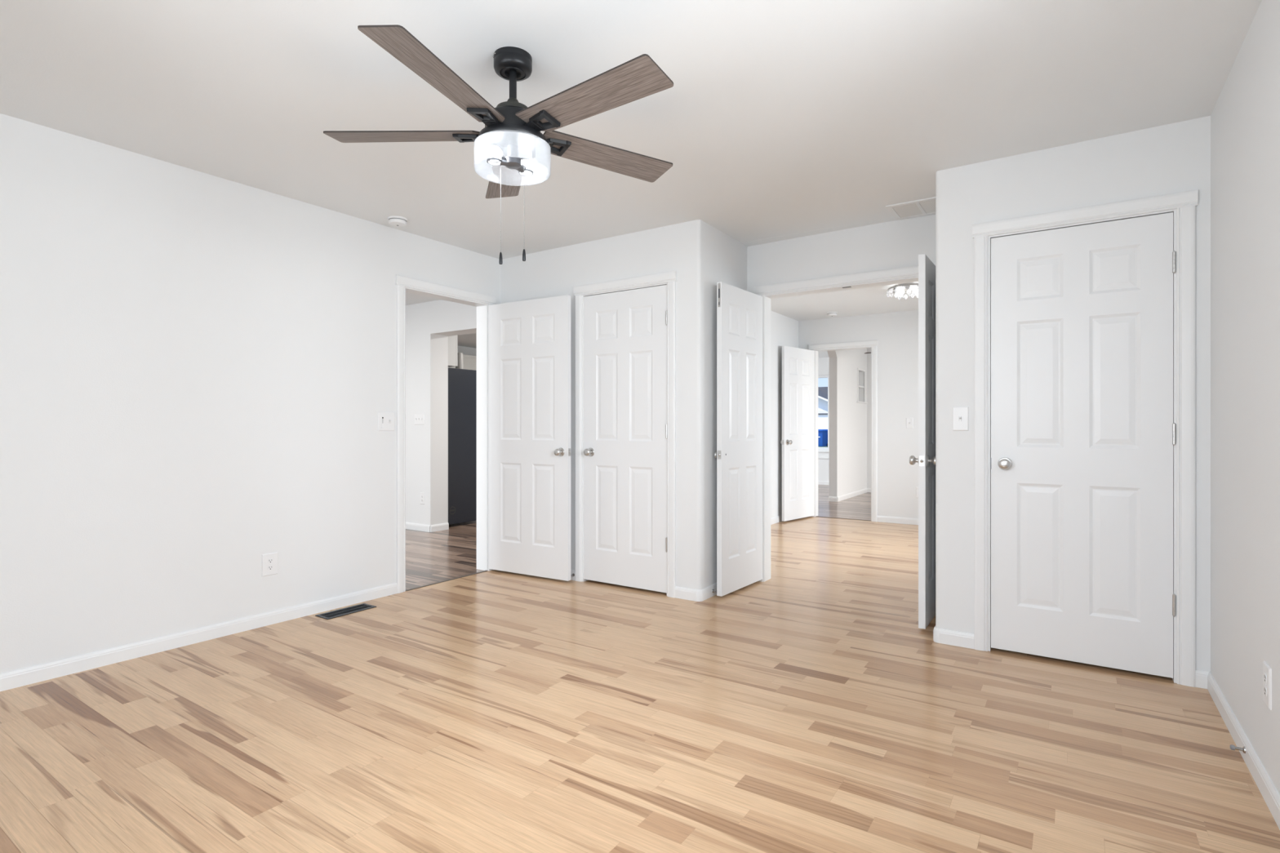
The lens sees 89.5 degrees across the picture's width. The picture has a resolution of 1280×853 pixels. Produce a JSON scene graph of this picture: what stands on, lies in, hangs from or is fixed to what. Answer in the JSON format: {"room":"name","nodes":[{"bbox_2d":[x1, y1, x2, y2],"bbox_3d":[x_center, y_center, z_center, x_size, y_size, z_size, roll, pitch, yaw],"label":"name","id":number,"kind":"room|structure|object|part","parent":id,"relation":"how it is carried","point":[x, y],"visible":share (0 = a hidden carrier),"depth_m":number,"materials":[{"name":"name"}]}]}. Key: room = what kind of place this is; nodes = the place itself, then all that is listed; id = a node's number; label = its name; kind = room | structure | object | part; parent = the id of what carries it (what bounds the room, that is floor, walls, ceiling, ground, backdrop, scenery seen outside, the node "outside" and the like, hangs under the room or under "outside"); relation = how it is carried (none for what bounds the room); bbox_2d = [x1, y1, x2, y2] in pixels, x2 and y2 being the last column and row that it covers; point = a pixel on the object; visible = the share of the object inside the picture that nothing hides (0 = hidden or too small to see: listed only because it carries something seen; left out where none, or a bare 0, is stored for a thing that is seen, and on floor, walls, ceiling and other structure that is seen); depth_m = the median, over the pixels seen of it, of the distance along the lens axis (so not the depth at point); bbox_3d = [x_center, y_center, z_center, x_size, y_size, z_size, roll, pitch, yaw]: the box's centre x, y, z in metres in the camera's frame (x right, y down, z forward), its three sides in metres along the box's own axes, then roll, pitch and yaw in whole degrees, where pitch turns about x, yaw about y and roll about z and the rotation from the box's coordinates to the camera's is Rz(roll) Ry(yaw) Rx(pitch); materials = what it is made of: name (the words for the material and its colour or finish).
{"room":"empty bedroom","nodes":[
{"label":"empty bedroom","id":0,"kind":"room"},
{"bbox_2d":[0,113,500,673],"bbox_3d":[-2.048,-0.103,3.800,0.115,2.438,4.672,0,0,34],"label":"wall","id":1,"kind":"structure","parent":0,"point":[197,369],"depth_m":3.26,"materials":[{"name":"white paint"}]},
{"bbox_2d":[0,582,397,691],"bbox_3d":[-2.459,1.080,3.072,0.012,0.072,3.005,0,0,34],"label":"baseboard","id":2,"kind":"structure","parent":1,"relation":"attached to","point":[44,672],"depth_m":3.25,"materials":[{"name":"white paint"}]},
{"bbox_2d":[262,551,278,577],"bbox_3d":[-2.083,0.777,3.636,0.008,0.124,0.088,0,0,34],"label":"wall outlet","id":3,"kind":"object","parent":1,"relation":"attached to","point":[269,561],"visible":1,"depth_m":3.63,"materials":[{"name":"white plastic"}]},
{"bbox_2d":[267,565,273,570],"bbox_3d":[-2.082,0.796,3.635,0.004,0.025,0.033,0,0,34],"label":"receptacle","id":4,"kind":"object","parent":3,"relation":"attached to","point":[269,567],"depth_m":3.63,"materials":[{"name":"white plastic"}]},
{"bbox_2d":[267,558,273,563],"bbox_3d":[-2.082,0.757,3.635,0.004,0.025,0.033,0,0,34],"label":"receptacle","id":5,"kind":"object","parent":3,"relation":"attached to","point":[269,560],"depth_m":3.63,"materials":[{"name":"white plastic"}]},
{"bbox_2d":[377,412,395,431],"bbox_3d":[-1.666,-0.033,4.251,0.017,0.124,0.124,0,0,34],"label":"light switch","id":6,"kind":"object","parent":1,"relation":"attached to","point":[386,420],"visible":1,"depth_m":4.25,"materials":[{"name":"white plastic"}]},
{"bbox_2d":[395,274,496,593],"bbox_3d":[-1.427,0.051,4.709,0.138,2.129,0.889,0,0,34],"label":"trim","id":7,"kind":"structure","parent":1,"relation":"attached to","point":[404,284],"depth_m":4.76,"materials":[{"name":"white paint"}]},
{"bbox_2d":[405,570,488,591],"bbox_3d":[-1.387,1.114,4.683,0.024,0.004,0.733,0,0,34],"label":"threshold","id":8,"kind":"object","parent":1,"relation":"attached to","point":[482,571],"depth_m":4.65,"materials":[{"name":"brown wood"}]},
{"bbox_2d":[488,294,570,581],"bbox_3d":[-0.830,0.082,4.791,0.777,2.032,0.145,0,0,31],"label":"door","id":9,"kind":"structure","parent":1,"relation":"in","point":[530,340],"depth_m":4.76,"materials":[{"name":"white paint"}]},
{"bbox_3d":[-0.580,0.183,4.590,0.052,0.052,0.058,0,0,31],"label":"knob","id":10,"kind":"part","parent":9,"relation":"part of","materials":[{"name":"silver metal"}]},
{"bbox_3d":[-0.499,0.183,4.596,0.009,0.056,0.025,0,0,31],"label":"latch plate","id":11,"kind":"part","parent":9,"relation":"part of","materials":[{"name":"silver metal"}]},
{"bbox_2d":[405,299,476,525],"bbox_3d":[-2.551,-0.103,7.181,4.485,2.438,0.230,0,0,34],"label":"wall","id":12,"kind":"structure","parent":0,"point":[429,325],"depth_m":6.90,"materials":[{"name":"white paint"}]},
{"bbox_2d":[414,413,424,424],"bbox_3d":[-2.366,-0.079,6.908,0.165,0.118,0.017,0,0,34],"label":"light switch","id":13,"kind":"object","parent":12,"relation":"attached to","point":[419,418],"visible":1,"depth_m":6.90,"materials":[{"name":"white plastic"}]},
{"bbox_2d":[420,492,425,504],"bbox_3d":[-2.321,0.768,6.883,0.079,0.122,0.008,0,0,34],"label":"wall outlet","id":14,"kind":"object","parent":12,"relation":"attached to","point":[422,495],"visible":1,"depth_m":6.87,"materials":[{"name":"white plastic"}]},
{"bbox_2d":[405,522,448,532],"bbox_3d":[-2.555,1.080,7.019,4.582,0.072,0.866,0,0,45],"label":"baseboard","id":15,"kind":"structure","parent":12,"relation":"attached to","point":[421,527],"depth_m":6.91,"materials":[{"name":"white paint"}]},
{"bbox_2d":[448,335,457,366],"bbox_3d":[-2.406,-0.997,7.370,0.735,0.645,0.247,0,0,34],"label":"upper cabinet","id":16,"kind":"object","parent":12,"relation":"attached to","point":[453,340],"visible":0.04,"depth_m":7.20,"materials":[{"name":"grey wood"}]},
{"bbox_3d":[-2.204,-0.997,7.342,0.363,0.639,0.020,0,0,34],"label":"door","id":17,"kind":"part","parent":16,"relation":"part of","materials":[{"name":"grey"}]},
{"bbox_2d":[457,346,476,355],"bbox_3d":[-3.679,-0.103,9.634,0.120,2.438,12.830,0,0,34],"label":"wall","id":18,"kind":"structure","parent":0,"point":[465,350],"depth_m":10.74,"materials":[{"name":"white paint"}]},
{"bbox_2d":[448,354,476,370],"bbox_3d":[-2.712,-0.724,10.640,0.367,0.840,2.200,0,0,34],"label":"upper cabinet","id":19,"kind":"object","parent":18,"relation":"attached to","point":[469,361],"visible":0.02,"depth_m":10.34,"materials":[{"name":"white wood"}]},
{"bbox_3d":[-2.742,-0.724,10.328,0.020,0.834,0.545,0,0,34],"label":"door","id":20,"kind":"part","parent":19,"relation":"part of","materials":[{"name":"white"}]},
{"bbox_2d":[500,219,746,590],"bbox_3d":[-0.160,-0.103,4.912,1.785,2.438,0.722,0,0,34],"label":"wall","id":21,"kind":"structure","parent":0,"point":[702,255],"depth_m":4.23,"materials":[{"name":"white paint"}]},
{"bbox_2d":[573,271,676,597],"bbox_3d":[-0.088,0.051,4.487,0.857,2.129,0.138,0,0,34],"label":"trim","id":22,"kind":"structure","parent":21,"relation":"attached to","point":[668,278],"depth_m":4.46,"materials":[{"name":"white paint"}]},
{"bbox_2d":[583,284,666,593],"bbox_3d":[-0.117,0.082,4.436,0.708,2.032,0.093,0,0,34],"label":"door","id":23,"kind":"structure","parent":21,"relation":"in","point":[625,331],"depth_m":4.43,"materials":[{"name":"white paint"}]},
{"bbox_3d":[-0.366,0.183,4.582,0.052,0.052,0.058,0,0,34],"label":"knob","id":24,"kind":"part","parent":23,"relation":"part of","materials":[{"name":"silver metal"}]},
{"bbox_2d":[570,569,696,601],"bbox_3d":[-0.373,1.080,4.613,1.763,0.072,0.012,0,0,34],"label":"baseboard","id":25,"kind":"structure","parent":21,"relation":"attached to","point":[681,593],"depth_m":4.17,"materials":[{"name":"white paint"}]},
{"bbox_2d":[695,582,716,601],"bbox_3d":[0.574,1.080,4.413,0.034,0.072,0.734,0,0,34],"label":"baseboard","id":26,"kind":"structure","parent":21,"relation":"attached to","point":[701,595],"depth_m":4.16,"materials":[{"name":"white paint"}]},
{"bbox_2d":[0,0,1262,357],"bbox_3d":[0.055,-1.368,7.132,9.110,0.108,12.830,0,0,34],"label":"ceiling","id":27,"kind":"structure","parent":0,"point":[778,117],"depth_m":2.57,"materials":[{"name":"white paint"}]},
{"bbox_2d":[387,215,407,226],"bbox_3d":[-1.543,-1.301,4.109,0.120,0.043,0.120,0,0,34],"label":"smoke detector","id":28,"kind":"object","parent":27,"relation":"attached to","point":[394,220],"visible":1,"depth_m":4.07,"materials":[{"name":"white plastic"}]},
{"bbox_2d":[323,24,673,264],"bbox_3d":[-0.436,-0.952,2.284,1.263,0.740,1.293,0,0,34],"label":"ceiling fan","id":29,"kind":"object","parent":27,"relation":"hanging from","point":[511,137],"visible":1,"depth_m":2.22,"materials":[{"name":"brown wood"}]},
{"bbox_3d":[-0.835,-1.050,2.335,0.564,0.034,0.146,0,0,1],"label":"blade","id":30,"kind":"part","parent":29,"relation":"part of","materials":[{"name":"brown wood"}]},
{"bbox_3d":[-0.594,-1.050,1.958,0.146,0.034,0.564,0,0,19],"label":"blade","id":31,"kind":"part","parent":29,"relation":"part of","materials":[{"name":"brown wood"}]},
{"bbox_3d":[-0.514,-0.965,2.283,0.055,0.050,0.055,0,0,34],"label":"bulb","id":32,"kind":"part","parent":29,"relation":"part of","materials":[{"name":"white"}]},
{"bbox_2d":[486,156,506,165],"bbox_3d":[-0.504,-0.945,2.288,0.077,0.032,0.054,0,0,-26],"label":"bulb socket","id":33,"kind":"object","parent":29,"relation":"attached to","point":[502,160],"depth_m":2.29,"materials":[{"name":"grey metal"}]},
{"bbox_3d":[-0.491,-0.781,2.312,0.019,0.317,0.003,0,0,3],"label":"pull chain","id":34,"kind":"part","parent":29,"relation":"part of","materials":[{"name":"silver metal"}]},
{"bbox_3d":[-0.550,-1.050,2.680,0.146,0.034,0.564,0,0,-17],"label":"blade","id":35,"kind":"part","parent":29,"relation":"part of","materials":[{"name":"brown wood"}]},
{"bbox_3d":[-0.455,-0.958,2.312,0.269,0.094,0.269,0,0,34],"label":"lamp shade","id":36,"kind":"part","parent":29,"relation":"part of","materials":[{"name":"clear glass"}]},
{"bbox_2d":[515,163,533,175],"bbox_3d":[-0.430,-0.945,2.366,0.054,0.032,0.088,0,0,34],"label":"bulb socket","id":37,"kind":"object","parent":29,"relation":"attached to","point":[526,168],"depth_m":2.36,"materials":[{"name":"grey metal"}]},
{"bbox_3d":[-0.421,-0.957,2.380,0.055,0.050,0.055,0,0,34],"label":"bulb","id":38,"kind":"part","parent":29,"relation":"part of","materials":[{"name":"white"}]},
{"bbox_3d":[-0.162,-1.050,2.070,0.564,0.034,0.146,0,0,37],"label":"blade","id":39,"kind":"part","parent":29,"relation":"part of","materials":[{"name":"brown wood"}]},
{"bbox_3d":[-0.135,-1.050,2.516,0.564,0.034,0.146,0,0,-35],"label":"blade","id":40,"kind":"part","parent":29,"relation":"part of","materials":[{"name":"brown wood"}]},
{"bbox_2d":[826,311,837,316],"bbox_3d":[2.232,-1.301,7.497,0.120,0.043,0.120,0,0,34],"label":"smoke detector","id":41,"kind":"object","parent":27,"relation":"attached to","point":[829,313],"visible":1,"depth_m":7.46,"materials":[{"name":"white plastic"}]},
{"bbox_2d":[886,283,918,299],"bbox_3d":[2.508,-1.264,6.060,0.374,0.116,0.369,0,0,34],"label":"ceiling light","id":42,"kind":"object","parent":27,"relation":"attached to","point":[913,287],"visible":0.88,"depth_m":6.03,"materials":[{"name":"glass"}]},
{"bbox_3d":[2.508,-1.312,6.060,0.240,0.020,0.240,0,0,34],"label":"plate","id":43,"kind":"part","parent":42,"relation":"part of","materials":[{"name":"silver metal"}]},
{"bbox_2d":[885,196,935,219],"bbox_3d":[1.681,-1.318,3.900,0.310,0.008,0.296,0,0,34],"label":"ceiling vent","id":44,"kind":"object","parent":27,"relation":"in","point":[924,206],"visible":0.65,"depth_m":3.90,"materials":[{"name":"white metal"}]},
{"bbox_2d":[0,484,1279,852],"bbox_3d":[0.031,1.141,7.117,8.847,0.050,12.600,0,0,34],"label":"floor","id":45,"kind":"structure","parent":0,"point":[807,708],"depth_m":2.34,"materials":[{"name":"brown wood"}]},
{"bbox_2d":[315,603,376,619],"bbox_3d":[-1.770,1.113,3.893,0.132,0.005,0.316,0,0,34],"label":"floor vent","id":46,"kind":"object","parent":45,"relation":"in","point":[340,612],"visible":1,"depth_m":3.88,"materials":[{"name":"black metal"}]},
{"bbox_2d":[448,367,476,527],"bbox_3d":[-2.224,0.233,7.617,0.763,1.765,0.800,0,0,34],"label":"refrigerator","id":47,"kind":"object","parent":45,"relation":"on","point":[462,383],"visible":0.39,"depth_m":7.26,"materials":[{"name":"black metal"}]},
{"bbox_2d":[455,352,463,368],"bbox_3d":[-2.076,-0.747,7.428,0.092,0.196,0.092,0,0,34],"label":"vase","id":48,"kind":"object","parent":47,"relation":"on","point":[460,362],"visible":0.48,"depth_m":7.39,"materials":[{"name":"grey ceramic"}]},
{"bbox_2d":[770,310,798,518],"bbox_3d":[1.004,-0.103,6.729,0.115,2.438,3.362,0,0,34],"label":"wall","id":49,"kind":"structure","parent":0,"point":[784,329],"depth_m":7.52,"materials":[{"name":"white paint"}]},
{"bbox_2d":[817,357,829,481],"bbox_3d":[3.577,-0.103,12.409,8.847,2.438,0.140,0,0,34],"label":"wall","id":50,"kind":"structure","parent":0,"point":[823,362],"depth_m":12.37,"materials":[{"name":"white paint"}]},
{"bbox_2d":[817,374,829,452],"bbox_3d":[2.947,-0.248,12.805,1.720,1.483,0.146,0,0,34],"label":"window","id":51,"kind":"structure","parent":50,"relation":"in","point":[820,450],"depth_m":12.38,"materials":[{"name":"white plastic"}]},
{"bbox_2d":[817,480,829,484],"bbox_3d":[2.078,1.080,13.322,5.340,0.072,0.012,0,0,34],"label":"baseboard","id":52,"kind":"structure","parent":50,"relation":"attached to","point":[820,482],"depth_m":12.36,"materials":[{"name":"white paint"}]},
{"bbox_2d":[817,456,829,458],"bbox_3d":[2.076,0.596,13.319,5.340,0.040,0.020,0,0,34],"label":"trim rail","id":53,"kind":"object","parent":50,"relation":"attached to","point":[819,457],"depth_m":12.35,"materials":[{"name":"white paint"}]},
{"bbox_2d":[746,213,935,293],"bbox_3d":[1.048,-0.103,4.606,4.362,2.438,0.115,0,0,34],"label":"wall","id":54,"kind":"structure","parent":0,"point":[899,243],"depth_m":4.33,"materials":[{"name":"white paint"}]},
{"bbox_2d":[714,281,762,596],"bbox_3d":[0.671,0.082,4.425,0.082,2.032,0.603,0,0,37],"label":"door","id":55,"kind":"structure","parent":54,"relation":"in","point":[738,455],"depth_m":4.36,"materials":[{"name":"white paint"}]},
{"bbox_3d":[0.511,0.183,4.174,0.025,0.056,0.009,0,0,37],"label":"latch plate","id":56,"kind":"part","parent":55,"relation":"part of","materials":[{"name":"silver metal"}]},
{"bbox_2d":[753,262,935,582],"bbox_3d":[1.410,0.051,4.353,1.329,2.129,0.138,0,0,34],"label":"trim","id":57,"kind":"structure","parent":54,"relation":"attached to","point":[908,273],"depth_m":4.64,"materials":[{"name":"white paint"}]},
{"bbox_2d":[909,253,935,629],"bbox_3d":[1.691,0.082,3.746,0.149,2.032,0.595,0,0,34],"label":"door","id":58,"kind":"structure","parent":54,"relation":"in","point":[926,460],"depth_m":3.52,"materials":[{"name":"white paint"}]},
{"bbox_3d":[1.527,0.188,3.583,0.058,0.052,0.052,0,0,34],"label":"knob","id":59,"kind":"part","parent":58,"relation":"part of","materials":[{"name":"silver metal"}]},
{"bbox_3d":[1.528,0.188,3.502,0.025,0.056,0.009,0,0,34],"label":"latch plate","id":60,"kind":"part","parent":58,"relation":"part of","materials":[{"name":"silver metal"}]},
{"bbox_3d":[1.603,0.188,3.532,0.056,0.052,0.052,0,0,34],"label":"knob","id":61,"kind":"part","parent":58,"relation":"part of","materials":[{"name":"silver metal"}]},
{"bbox_2d":[826,348,866,497],"bbox_3d":[3.157,-0.103,10.028,0.120,2.438,4.285,0,0,34],"label":"wall","id":62,"kind":"structure","parent":0,"point":[847,417],"depth_m":10.06,"materials":[{"name":"white paint"}]},
{"bbox_2d":[828,488,871,502],"bbox_3d":[4.741,1.080,9.350,3.507,0.072,1.687,0,0,34],"label":"baseboard","id":63,"kind":"structure","parent":62,"relation":"attached to","point":[846,496],"depth_m":10.03,"materials":[{"name":"white paint"}]},
{"bbox_2d":[856,368,867,403],"bbox_3d":[3.622,-0.668,10.670,0.133,0.562,0.560,0,0,34],"label":"wall niche","id":64,"kind":"object","parent":62,"relation":"attached to","point":[858,369],"visible":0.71,"depth_m":10.52,"materials":[{"name":"white paint"}]},
{"bbox_3d":[3.651,-0.679,10.650,0.016,0.540,0.440,0,0,34],"label":"frame","id":65,"kind":"part","parent":64,"relation":"part of","materials":[{"name":"white paint"}]},
{"bbox_2d":[798,310,918,518],"bbox_3d":[3.360,-0.103,7.244,3.457,2.438,0.115,0,0,34],"label":"wall","id":66,"kind":"structure","parent":0,"point":[896,333],"depth_m":7.46,"materials":[{"name":"white paint"}]},
{"bbox_2d":[780,346,814,521],"bbox_3d":[1.898,0.082,7.718,0.143,2.032,0.699,0,0,44],"label":"door","id":67,"kind":"structure","parent":66,"relation":"in","point":[797,442],"depth_m":7.67,"materials":[{"name":"white paint"}]},
{"bbox_2d":[808,339,878,521],"bbox_3d":[2.470,0.051,7.829,0.827,2.129,0.138,0,0,34],"label":"trim","id":68,"kind":"structure","parent":66,"relation":"attached to","point":[873,344],"depth_m":7.60,"materials":[{"name":"white paint"}]},
{"bbox_2d":[815,515,871,520],"bbox_3d":[2.463,1.114,7.818,0.671,0.004,0.026,0,0,34],"label":"trim","id":69,"kind":"structure","parent":66,"relation":"attached to","point":[815,516],"depth_m":7.79,"materials":[{"name":"brown"}]},
{"bbox_2d":[770,515,918,524],"bbox_3d":[2.440,1.080,5.767,3.342,0.072,3.362,0,0,34],"label":"baseboard","id":70,"kind":"structure","parent":66,"relation":"attached to","point":[774,520],"depth_m":7.43,"materials":[{"name":"white paint"}]},
{"bbox_2d":[906,417,913,428],"bbox_3d":[3.072,-0.039,7.357,0.074,0.122,0.017,0,0,34],"label":"light switch","id":71,"kind":"object","parent":66,"relation":"attached to","point":[909,421],"visible":1,"depth_m":7.36,"materials":[{"name":"white plastic"}]},
{"bbox_2d":[915,487,918,497],"bbox_3d":[3.165,0.748,7.300,0.079,0.122,0.008,0,0,34],"label":"wall outlet","id":72,"kind":"object","parent":66,"relation":"attached to","point":[917,488],"visible":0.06,"depth_m":7.31,"materials":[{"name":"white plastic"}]},
{"bbox_2d":[866,348,871,488],"bbox_3d":[5.293,-0.103,10.065,3.387,2.438,0.115,0,0,34],"label":"wall","id":73,"kind":"structure","parent":0,"point":[868,355],"depth_m":10.94,"materials":[{"name":"white paint"}]},
{"bbox_2d":[935,115,1210,671],"bbox_3d":[2.179,-0.103,3.345,1.080,2.438,0.722,0,0,34],"label":"wall","id":74,"kind":"structure","parent":0,"point":[1172,157],"depth_m":3.13,"materials":[{"name":"white paint"}]},
{"bbox_2d":[933,626,939,643],"bbox_3d":[1.731,1.080,3.638,0.034,0.072,0.734,0,0,34],"label":"baseboard","id":75,"kind":"structure","parent":74,"relation":"attached to","point":[936,631],"depth_m":3.34,"materials":[{"name":"white paint"}]},
{"bbox_2d":[952,406,968,431],"bbox_3d":[1.623,-0.039,3.272,0.074,0.122,0.017,0,0,34],"label":"light switch","id":76,"kind":"object","parent":74,"relation":"attached to","point":[960,414],"visible":1,"depth_m":3.27,"materials":[{"name":"white plastic"}]},
{"bbox_2d":[939,628,1208,688],"bbox_3d":[1.984,1.080,3.034,1.058,0.072,0.012,0,0,34],"label":"baseboard","id":77,"kind":"structure","parent":74,"relation":"attached to","point":[951,637],"depth_m":3.26,"materials":[{"name":"white paint"}]},
{"bbox_2d":[990,212,1176,678],"bbox_3d":[2.030,0.082,2.997,0.712,2.032,0.093,0,0,34],"label":"door","id":78,"kind":"structure","parent":74,"relation":"in","point":[1083,430],"depth_m":2.98,"materials":[{"name":"white paint"}]},
{"bbox_3d":[1.777,0.183,3.146,0.052,0.052,0.058,0,0,34],"label":"knob","id":79,"kind":"part","parent":78,"relation":"part of","materials":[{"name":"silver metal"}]},
{"bbox_2d":[972,189,1198,687],"bbox_3d":[2.059,0.051,3.048,0.862,2.129,0.138,0,0,34],"label":"trim","id":80,"kind":"structure","parent":74,"relation":"attached to","point":[1183,204],"depth_m":2.82,"materials":[{"name":"white paint"}]},
{"bbox_2d":[1210,0,1279,794],"bbox_3d":[3.780,-0.103,4.636,0.143,2.438,12.830,0,0,34],"label":"wall","id":81,"kind":"structure","parent":0,"point":[1245,117],"depth_m":2.16,"materials":[{"name":"white paint"}]},
{"bbox_2d":[1207,671,1279,830],"bbox_3d":[1.322,1.080,1.107,0.012,0.072,3.950,0,0,34],"label":"baseboard","id":82,"kind":"structure","parent":81,"relation":"attached to","point":[1265,785],"depth_m":2.11,"materials":[{"name":"white paint"}]},
{"bbox_2d":[1230,744,1245,753],"bbox_3d":[1.992,1.074,2.152,0.037,0.022,0.021,0,0,34],"label":"door stop","id":83,"kind":"object","parent":82,"relation":"attached to","point":[1232,747],"visible":1,"depth_m":2.15,"materials":[{"name":"silver metal"}]},
{"bbox_3d":[1.997,1.074,2.148,0.026,0.022,0.021,0,0,34],"label":"stem","id":84,"kind":"part","parent":83,"relation":"part of","materials":[{"name":"silver metal"}]},
{"bbox_2d":[1262,661,1271,710],"bbox_3d":[1.880,0.776,1.937,0.008,0.122,0.079,0,0,34],"label":"wall outlet","id":85,"kind":"object","parent":81,"relation":"attached to","point":[1267,670],"visible":1,"depth_m":1.92,"materials":[{"name":"white plastic"}]},
{"bbox_2d":[1263,686,1266,696],"bbox_3d":[1.879,0.795,1.938,0.004,0.025,0.033,0,0,34],"label":"receptacle","id":86,"kind":"object","parent":85,"relation":"attached to","point":[1264,687],"depth_m":1.94,"materials":[{"name":"white plastic"}]},
{"bbox_2d":[1263,673,1266,683],"bbox_3d":[1.879,0.756,1.938,0.004,0.025,0.033,0,0,34],"label":"receptacle","id":87,"kind":"object","parent":85,"relation":"attached to","point":[1264,674],"depth_m":1.94,"materials":[{"name":"white plastic"}]},
{"label":"outside","id":88,"kind":"structure","parent":0,"visible":0},
{"bbox_3d":[8.367,1.466,46.190,110.000,0.300,61.200,0,0,34],"label":"ground","id":89,"kind":"structure","parent":88,"visible":0},
{"bbox_2d":[817,386,827,429],"bbox_3d":[15.232,-1.044,54.999,24.000,4.720,9.920,0,0,34],"label":"house","id":90,"kind":"structure","parent":89,"relation":"on","point":[822,391],"depth_m":50.23,"materials":[{"name":"white"}]},
{"bbox_3d":[12.697,0.201,51.215,6.800,2.170,0.030,0,0,34],"label":"garage door","id":91,"kind":"part","parent":90,"relation":"part of","materials":[{"name":"white"}]},
{"bbox_2d":[817,429,827,446],"bbox_3d":[11.419,0.731,40.551,0.810,1.110,0.700,0,0,-38],"label":"wheelie bin","id":92,"kind":"object","parent":89,"relation":"on","point":[822,433],"visible":0.63,"depth_m":40.28,"materials":[{"name":"blue plastic"}]}
]}

